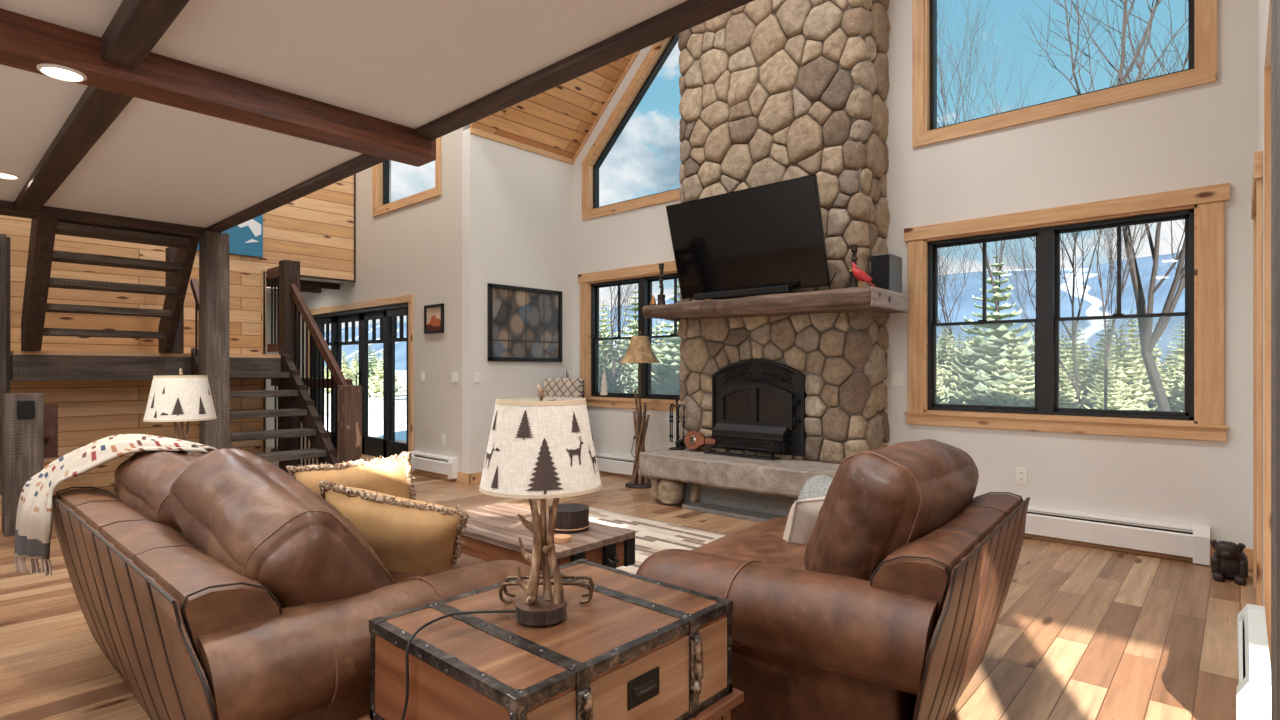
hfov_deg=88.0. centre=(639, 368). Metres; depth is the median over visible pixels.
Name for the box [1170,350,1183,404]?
conifer
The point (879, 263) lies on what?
grille
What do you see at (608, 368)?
conifer
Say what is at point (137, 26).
ceiling beam
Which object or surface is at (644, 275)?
window
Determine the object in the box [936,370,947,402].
conifer
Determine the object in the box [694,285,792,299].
bar
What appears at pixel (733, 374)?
vent grille
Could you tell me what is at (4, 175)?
recessed light
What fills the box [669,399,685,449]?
tools
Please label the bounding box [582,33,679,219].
window
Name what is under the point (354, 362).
conifer
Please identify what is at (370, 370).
conifer
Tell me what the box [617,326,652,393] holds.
conifer
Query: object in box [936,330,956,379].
conifer
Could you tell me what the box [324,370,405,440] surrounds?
ground
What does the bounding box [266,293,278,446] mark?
wall
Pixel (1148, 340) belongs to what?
bare tree
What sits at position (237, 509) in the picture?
cushion
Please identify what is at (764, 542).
seat cushion
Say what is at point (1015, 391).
conifer
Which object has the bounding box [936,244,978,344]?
bare tree
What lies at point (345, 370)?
conifer
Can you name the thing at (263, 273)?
trim
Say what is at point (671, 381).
conifer
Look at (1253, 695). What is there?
baseboard heater
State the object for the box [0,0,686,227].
ceiling
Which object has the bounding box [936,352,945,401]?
conifer
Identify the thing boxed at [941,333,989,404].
conifer
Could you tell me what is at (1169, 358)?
conifer
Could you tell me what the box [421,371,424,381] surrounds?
light switch
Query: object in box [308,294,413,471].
door
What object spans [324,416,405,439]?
snow bank
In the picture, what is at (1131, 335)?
conifer
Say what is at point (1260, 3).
wall
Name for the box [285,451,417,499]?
throw pillow
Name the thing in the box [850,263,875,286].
figurine
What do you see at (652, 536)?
area rug
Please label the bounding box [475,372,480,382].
light switch
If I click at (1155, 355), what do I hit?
conifer
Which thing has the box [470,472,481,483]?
baseboard
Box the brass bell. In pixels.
[650,295,656,304]
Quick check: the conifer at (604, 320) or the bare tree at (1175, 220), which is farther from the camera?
the conifer at (604, 320)
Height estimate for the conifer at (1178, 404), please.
2.061 m
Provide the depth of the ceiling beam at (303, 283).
8.78 m
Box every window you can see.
[372,137,440,216]
[578,261,680,410]
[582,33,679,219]
[904,183,1229,441]
[912,0,1216,147]
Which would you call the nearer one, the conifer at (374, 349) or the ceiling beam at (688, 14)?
the ceiling beam at (688, 14)
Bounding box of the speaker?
[871,254,901,292]
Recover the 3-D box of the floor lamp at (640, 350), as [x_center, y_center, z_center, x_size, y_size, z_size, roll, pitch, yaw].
[0.001,0.405,6.797,0.402,1.590,0.402,0,0,20]
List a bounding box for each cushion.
[114,451,203,533]
[169,449,393,607]
[388,553,486,582]
[691,517,806,569]
[805,439,977,580]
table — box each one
[357,558,743,719]
[460,502,634,570]
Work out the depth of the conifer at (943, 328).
26.78 m
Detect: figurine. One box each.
[600,372,607,394]
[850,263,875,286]
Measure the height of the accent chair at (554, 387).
1.100 m
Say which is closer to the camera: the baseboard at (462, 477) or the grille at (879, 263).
the grille at (879, 263)
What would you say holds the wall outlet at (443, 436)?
attached to the wall at (415, 249)
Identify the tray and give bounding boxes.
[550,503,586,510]
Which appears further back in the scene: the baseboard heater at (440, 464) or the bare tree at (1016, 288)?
the bare tree at (1016, 288)
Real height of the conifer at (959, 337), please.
3.026 m
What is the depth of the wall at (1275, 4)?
0.39 m
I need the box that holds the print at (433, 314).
[426,307,440,330]
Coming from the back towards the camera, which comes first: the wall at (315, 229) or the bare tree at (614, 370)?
the bare tree at (614, 370)
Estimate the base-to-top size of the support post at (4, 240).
2.365 m
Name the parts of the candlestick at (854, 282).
stem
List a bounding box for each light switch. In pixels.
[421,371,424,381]
[451,372,457,382]
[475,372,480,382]
[891,372,902,386]
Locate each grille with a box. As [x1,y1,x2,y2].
[722,363,792,385]
[871,254,888,289]
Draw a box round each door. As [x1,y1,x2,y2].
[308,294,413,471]
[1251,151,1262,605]
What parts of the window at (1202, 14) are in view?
casing, casing, casing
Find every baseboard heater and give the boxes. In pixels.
[410,451,457,478]
[596,453,651,478]
[1025,505,1209,565]
[1236,604,1270,719]
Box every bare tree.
[599,284,637,392]
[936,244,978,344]
[937,0,1068,348]
[957,228,1108,407]
[997,240,1035,349]
[1018,0,1187,411]
[1077,224,1170,344]
[1094,21,1187,408]
[1159,220,1184,268]
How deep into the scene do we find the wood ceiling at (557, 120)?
7.33 m
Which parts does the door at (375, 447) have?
casing, panel, panel, handle, frame, head casing, panel, panel, casing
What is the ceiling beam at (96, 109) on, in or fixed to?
attached to the ceiling at (408, 63)
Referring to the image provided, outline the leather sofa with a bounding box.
[52,448,530,719]
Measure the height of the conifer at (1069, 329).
3.960 m
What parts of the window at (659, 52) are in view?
casing, casing, casing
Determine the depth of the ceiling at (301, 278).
8.79 m
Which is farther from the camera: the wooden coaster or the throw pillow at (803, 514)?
the wooden coaster
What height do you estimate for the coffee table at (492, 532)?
0.404 m
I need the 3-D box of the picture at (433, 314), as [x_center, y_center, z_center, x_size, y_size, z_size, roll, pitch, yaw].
[-2.290,-0.557,7.365,0.380,0.315,0.029,0,0,42]
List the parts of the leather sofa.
panel, arm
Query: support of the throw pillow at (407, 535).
on the leather sofa
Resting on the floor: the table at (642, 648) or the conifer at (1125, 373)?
the table at (642, 648)
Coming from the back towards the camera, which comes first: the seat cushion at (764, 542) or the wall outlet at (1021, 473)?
the wall outlet at (1021, 473)
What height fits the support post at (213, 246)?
2.415 m
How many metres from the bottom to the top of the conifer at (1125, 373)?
2.990 m
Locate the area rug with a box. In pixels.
[589,507,727,573]
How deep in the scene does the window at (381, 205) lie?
8.15 m
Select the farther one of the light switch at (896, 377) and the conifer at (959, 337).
the conifer at (959, 337)
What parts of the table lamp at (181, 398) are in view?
lamp shade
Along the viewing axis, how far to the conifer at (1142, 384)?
20.81 m
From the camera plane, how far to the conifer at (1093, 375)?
19.62 m
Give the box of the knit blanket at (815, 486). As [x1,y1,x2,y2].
[797,475,832,500]
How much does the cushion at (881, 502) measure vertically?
0.527 m
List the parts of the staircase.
newel post, handrail, handrail, handrail, newel post, handrail, handrail, newel post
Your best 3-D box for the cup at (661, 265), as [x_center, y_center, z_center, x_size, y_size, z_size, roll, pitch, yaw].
[0.199,-0.950,6.159,0.056,0.060,0.055,0,0,42]
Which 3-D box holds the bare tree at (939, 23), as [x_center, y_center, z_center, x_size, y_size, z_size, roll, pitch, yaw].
[7.847,-4.296,16.283,4.817,12.410,4.074,0,0,25]
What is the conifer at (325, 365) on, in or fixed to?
on the ground
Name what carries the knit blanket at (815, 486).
on the leather armchair at (893, 601)
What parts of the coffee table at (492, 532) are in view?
handle, handle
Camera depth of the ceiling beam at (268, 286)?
9.26 m
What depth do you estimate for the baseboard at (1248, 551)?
4.32 m
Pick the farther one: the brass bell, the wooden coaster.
the brass bell
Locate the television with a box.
[666,174,830,298]
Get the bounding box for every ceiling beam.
[0,8,435,166]
[0,200,205,237]
[14,86,133,210]
[102,0,189,68]
[206,0,753,231]
[266,277,339,289]
[266,284,320,292]
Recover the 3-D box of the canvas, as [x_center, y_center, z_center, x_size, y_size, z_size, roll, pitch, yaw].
[-4.723,-1.785,7.565,0.040,0.930,0.760,0,0,42]
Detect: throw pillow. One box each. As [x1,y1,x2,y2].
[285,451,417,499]
[317,479,470,571]
[783,496,824,543]
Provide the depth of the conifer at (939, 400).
16.38 m
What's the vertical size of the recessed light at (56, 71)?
0.010 m
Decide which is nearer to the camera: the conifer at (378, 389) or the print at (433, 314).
the print at (433, 314)
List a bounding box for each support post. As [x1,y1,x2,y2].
[0,234,9,495]
[199,231,228,454]
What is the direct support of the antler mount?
on the table at (642, 648)
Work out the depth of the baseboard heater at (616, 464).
7.41 m
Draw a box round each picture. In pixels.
[424,303,443,333]
[487,283,561,361]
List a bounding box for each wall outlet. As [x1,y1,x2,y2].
[442,435,445,445]
[1016,468,1026,484]
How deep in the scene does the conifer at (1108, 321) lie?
22.30 m
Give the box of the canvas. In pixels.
[197,214,262,257]
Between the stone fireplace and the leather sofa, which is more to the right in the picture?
the stone fireplace
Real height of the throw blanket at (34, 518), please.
0.543 m
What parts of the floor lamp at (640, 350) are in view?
lamp shade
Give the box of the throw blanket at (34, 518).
[14,434,216,575]
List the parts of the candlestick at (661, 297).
stem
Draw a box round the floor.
[0,436,1270,719]
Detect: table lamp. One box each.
[143,368,216,440]
[401,384,601,719]
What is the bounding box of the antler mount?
[499,575,593,603]
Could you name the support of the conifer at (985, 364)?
on the ground
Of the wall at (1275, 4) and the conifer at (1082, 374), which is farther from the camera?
the conifer at (1082, 374)
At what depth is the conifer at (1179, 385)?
14.55 m
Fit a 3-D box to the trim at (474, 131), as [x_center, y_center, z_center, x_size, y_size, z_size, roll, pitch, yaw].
[0.946,-3.891,5.429,6.032,2.862,1.440,0,0,42]
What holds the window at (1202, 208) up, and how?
in the wall at (1204, 134)
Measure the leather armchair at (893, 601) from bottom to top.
0.952 m
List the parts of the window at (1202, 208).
casing, sash, sash, frame, sill casing, head casing, sash, sash, casing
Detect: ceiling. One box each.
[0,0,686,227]
[266,274,345,293]
[470,53,633,158]
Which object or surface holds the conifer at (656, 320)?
on the ground
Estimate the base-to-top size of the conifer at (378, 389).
3.285 m
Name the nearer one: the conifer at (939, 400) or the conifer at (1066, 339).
the conifer at (939, 400)
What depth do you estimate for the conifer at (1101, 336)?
23.45 m
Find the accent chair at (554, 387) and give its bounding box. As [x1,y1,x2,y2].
[544,378,583,397]
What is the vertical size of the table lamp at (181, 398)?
0.592 m
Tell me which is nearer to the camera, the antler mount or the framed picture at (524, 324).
the antler mount
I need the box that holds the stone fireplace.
[639,0,908,522]
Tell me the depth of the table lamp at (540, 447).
1.47 m
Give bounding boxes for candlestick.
[657,263,665,304]
[849,244,859,287]
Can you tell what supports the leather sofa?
on the floor
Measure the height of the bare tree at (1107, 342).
9.010 m
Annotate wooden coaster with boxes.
[554,534,570,542]
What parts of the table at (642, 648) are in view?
lid panel, panel, pull plate, leg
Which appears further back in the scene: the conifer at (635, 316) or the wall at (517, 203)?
the conifer at (635, 316)
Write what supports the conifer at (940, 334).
on the ground
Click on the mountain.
(974, 284)
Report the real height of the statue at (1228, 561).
0.219 m
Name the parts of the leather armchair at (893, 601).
arm, panel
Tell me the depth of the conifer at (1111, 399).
14.68 m
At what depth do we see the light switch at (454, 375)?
7.10 m
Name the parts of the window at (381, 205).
casing, frame, casing, casing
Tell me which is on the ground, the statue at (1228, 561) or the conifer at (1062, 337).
the conifer at (1062, 337)
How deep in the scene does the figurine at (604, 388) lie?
7.66 m
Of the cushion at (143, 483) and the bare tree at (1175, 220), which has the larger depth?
the bare tree at (1175, 220)
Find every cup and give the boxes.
[658,263,663,269]
[851,244,857,251]
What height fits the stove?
0.794 m
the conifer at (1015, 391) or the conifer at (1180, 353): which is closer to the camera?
the conifer at (1015, 391)
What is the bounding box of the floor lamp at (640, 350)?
[620,331,660,488]
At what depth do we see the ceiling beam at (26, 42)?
2.79 m
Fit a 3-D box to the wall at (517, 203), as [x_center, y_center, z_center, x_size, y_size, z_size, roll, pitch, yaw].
[-1.346,-0.609,7.503,0.150,3.817,1.440,0,0,42]
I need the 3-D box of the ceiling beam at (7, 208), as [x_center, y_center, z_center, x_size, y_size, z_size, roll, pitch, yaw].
[-4.916,-1.375,4.836,0.200,0.410,2.975,0,0,42]
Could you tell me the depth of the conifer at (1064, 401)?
14.55 m
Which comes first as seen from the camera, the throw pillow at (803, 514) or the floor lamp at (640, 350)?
the throw pillow at (803, 514)
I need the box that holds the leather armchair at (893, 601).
[636,439,1029,719]
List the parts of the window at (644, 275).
casing, sash, sash, head casing, sill casing, sash, sash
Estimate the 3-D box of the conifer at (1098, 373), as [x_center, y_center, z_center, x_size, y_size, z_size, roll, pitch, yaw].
[11.309,0.755,16.053,1.515,2.290,1.433,0,0,7]
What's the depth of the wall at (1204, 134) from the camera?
4.54 m
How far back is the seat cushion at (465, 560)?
2.13 m
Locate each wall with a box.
[0,175,353,491]
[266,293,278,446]
[300,124,469,471]
[462,128,572,472]
[573,0,1256,548]
[1257,0,1263,605]
[1264,0,1270,66]
[1271,0,1279,719]
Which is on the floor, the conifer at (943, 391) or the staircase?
the staircase
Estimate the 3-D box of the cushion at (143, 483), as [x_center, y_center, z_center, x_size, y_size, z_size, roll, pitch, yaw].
[-1.685,0.556,2.541,0.870,0.494,0.454,0,0,42]
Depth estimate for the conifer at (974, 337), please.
23.06 m
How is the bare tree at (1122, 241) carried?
on the ground
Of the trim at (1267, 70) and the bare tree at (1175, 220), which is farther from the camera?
the bare tree at (1175, 220)
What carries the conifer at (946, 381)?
on the ground
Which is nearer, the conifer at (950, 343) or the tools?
the tools
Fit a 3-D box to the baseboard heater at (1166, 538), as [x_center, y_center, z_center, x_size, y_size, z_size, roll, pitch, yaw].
[2.844,1.081,4.625,1.720,0.221,0.081,0,0,42]
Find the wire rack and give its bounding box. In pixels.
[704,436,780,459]
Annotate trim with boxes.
[261,271,265,452]
[266,174,355,281]
[470,50,639,164]
[1264,66,1270,659]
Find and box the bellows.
[684,431,715,449]
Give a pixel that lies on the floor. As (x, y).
(1081, 632)
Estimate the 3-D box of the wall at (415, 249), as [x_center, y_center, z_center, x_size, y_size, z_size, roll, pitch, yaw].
[-1.365,-2.050,6.670,11.425,6.700,0.180,0,0,42]
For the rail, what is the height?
1.020 m
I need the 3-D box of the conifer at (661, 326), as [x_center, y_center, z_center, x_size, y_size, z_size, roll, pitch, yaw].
[0.742,0.058,22.732,2.219,3.684,2.316,0,0,-42]
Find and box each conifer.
[324,365,330,392]
[329,350,354,389]
[348,349,358,382]
[353,345,381,397]
[368,348,402,396]
[370,349,379,375]
[599,300,622,392]
[599,327,626,392]
[605,286,657,392]
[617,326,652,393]
[634,319,673,391]
[651,280,680,394]
[651,320,671,371]
[936,328,961,360]
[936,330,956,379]
[936,334,955,370]
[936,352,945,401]
[936,365,948,403]
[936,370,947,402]
[938,333,976,385]
[938,339,954,377]
[939,346,966,398]
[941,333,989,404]
[944,355,963,384]
[945,256,1060,405]
[963,319,991,370]
[984,327,1034,406]
[1027,327,1034,376]
[1034,331,1071,388]
[1059,335,1084,376]
[1059,337,1079,376]
[1059,358,1091,408]
[1059,368,1081,408]
[1060,316,1090,372]
[1063,338,1099,395]
[1078,319,1131,376]
[1081,353,1135,409]
[1084,337,1132,388]
[1084,364,1133,409]
[1086,326,1157,410]
[1087,336,1103,366]
[1094,344,1129,398]
[1114,311,1157,366]
[1122,335,1159,408]
[1123,325,1171,405]
[1144,354,1183,411]
[1157,348,1178,390]
[1158,321,1183,383]
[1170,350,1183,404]
[1170,382,1183,411]
[1177,383,1183,404]
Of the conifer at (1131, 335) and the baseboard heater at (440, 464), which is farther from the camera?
the conifer at (1131, 335)
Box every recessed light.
[0,171,19,178]
[36,63,86,81]
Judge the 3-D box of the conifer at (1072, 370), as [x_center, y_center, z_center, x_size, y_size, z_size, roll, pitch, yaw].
[11.361,0.767,17.376,1.313,2.266,1.370,0,0,-12]
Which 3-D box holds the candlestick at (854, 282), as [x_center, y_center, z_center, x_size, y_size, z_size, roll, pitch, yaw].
[1.619,-0.766,5.008,0.090,0.347,0.090,0,0,42]
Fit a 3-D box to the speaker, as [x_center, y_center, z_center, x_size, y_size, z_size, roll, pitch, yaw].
[1.916,-0.734,5.154,0.145,0.283,0.265,0,0,42]
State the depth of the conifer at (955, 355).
20.18 m
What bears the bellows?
on the stone fireplace
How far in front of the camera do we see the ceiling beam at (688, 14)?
2.82 m
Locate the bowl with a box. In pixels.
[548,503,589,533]
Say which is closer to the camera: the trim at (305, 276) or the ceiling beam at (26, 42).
the ceiling beam at (26, 42)
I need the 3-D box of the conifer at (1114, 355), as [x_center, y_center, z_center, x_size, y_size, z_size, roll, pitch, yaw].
[14.630,0.504,20.839,1.863,2.792,1.785,0,0,2]
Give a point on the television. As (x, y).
(768, 235)
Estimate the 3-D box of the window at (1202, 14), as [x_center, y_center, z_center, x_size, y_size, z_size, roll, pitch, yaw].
[2.892,-2.950,4.712,1.826,2.375,0.152,0,0,42]
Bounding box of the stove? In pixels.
[712,360,805,456]
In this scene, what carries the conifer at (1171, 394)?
on the ground
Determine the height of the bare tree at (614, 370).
7.179 m
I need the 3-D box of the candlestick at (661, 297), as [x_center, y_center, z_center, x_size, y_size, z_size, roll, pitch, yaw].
[0.199,-0.786,6.159,0.090,0.387,0.090,0,0,42]
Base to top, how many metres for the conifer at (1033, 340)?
3.498 m
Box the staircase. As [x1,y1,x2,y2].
[10,217,361,473]
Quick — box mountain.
[324,252,1184,369]
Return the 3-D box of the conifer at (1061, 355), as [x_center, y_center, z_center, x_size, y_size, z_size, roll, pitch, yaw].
[13.168,0.217,21.281,1.815,3.366,1.871,0,0,-35]
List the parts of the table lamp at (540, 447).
cord, lamp shade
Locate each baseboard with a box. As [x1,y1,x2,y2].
[413,470,470,483]
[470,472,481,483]
[599,471,1252,570]
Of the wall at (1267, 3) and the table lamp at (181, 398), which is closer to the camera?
the wall at (1267, 3)
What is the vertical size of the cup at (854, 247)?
0.060 m
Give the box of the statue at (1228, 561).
[1210,539,1247,584]
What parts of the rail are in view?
plate, rail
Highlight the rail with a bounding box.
[1,393,57,536]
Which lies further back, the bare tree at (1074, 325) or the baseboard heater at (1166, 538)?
the bare tree at (1074, 325)

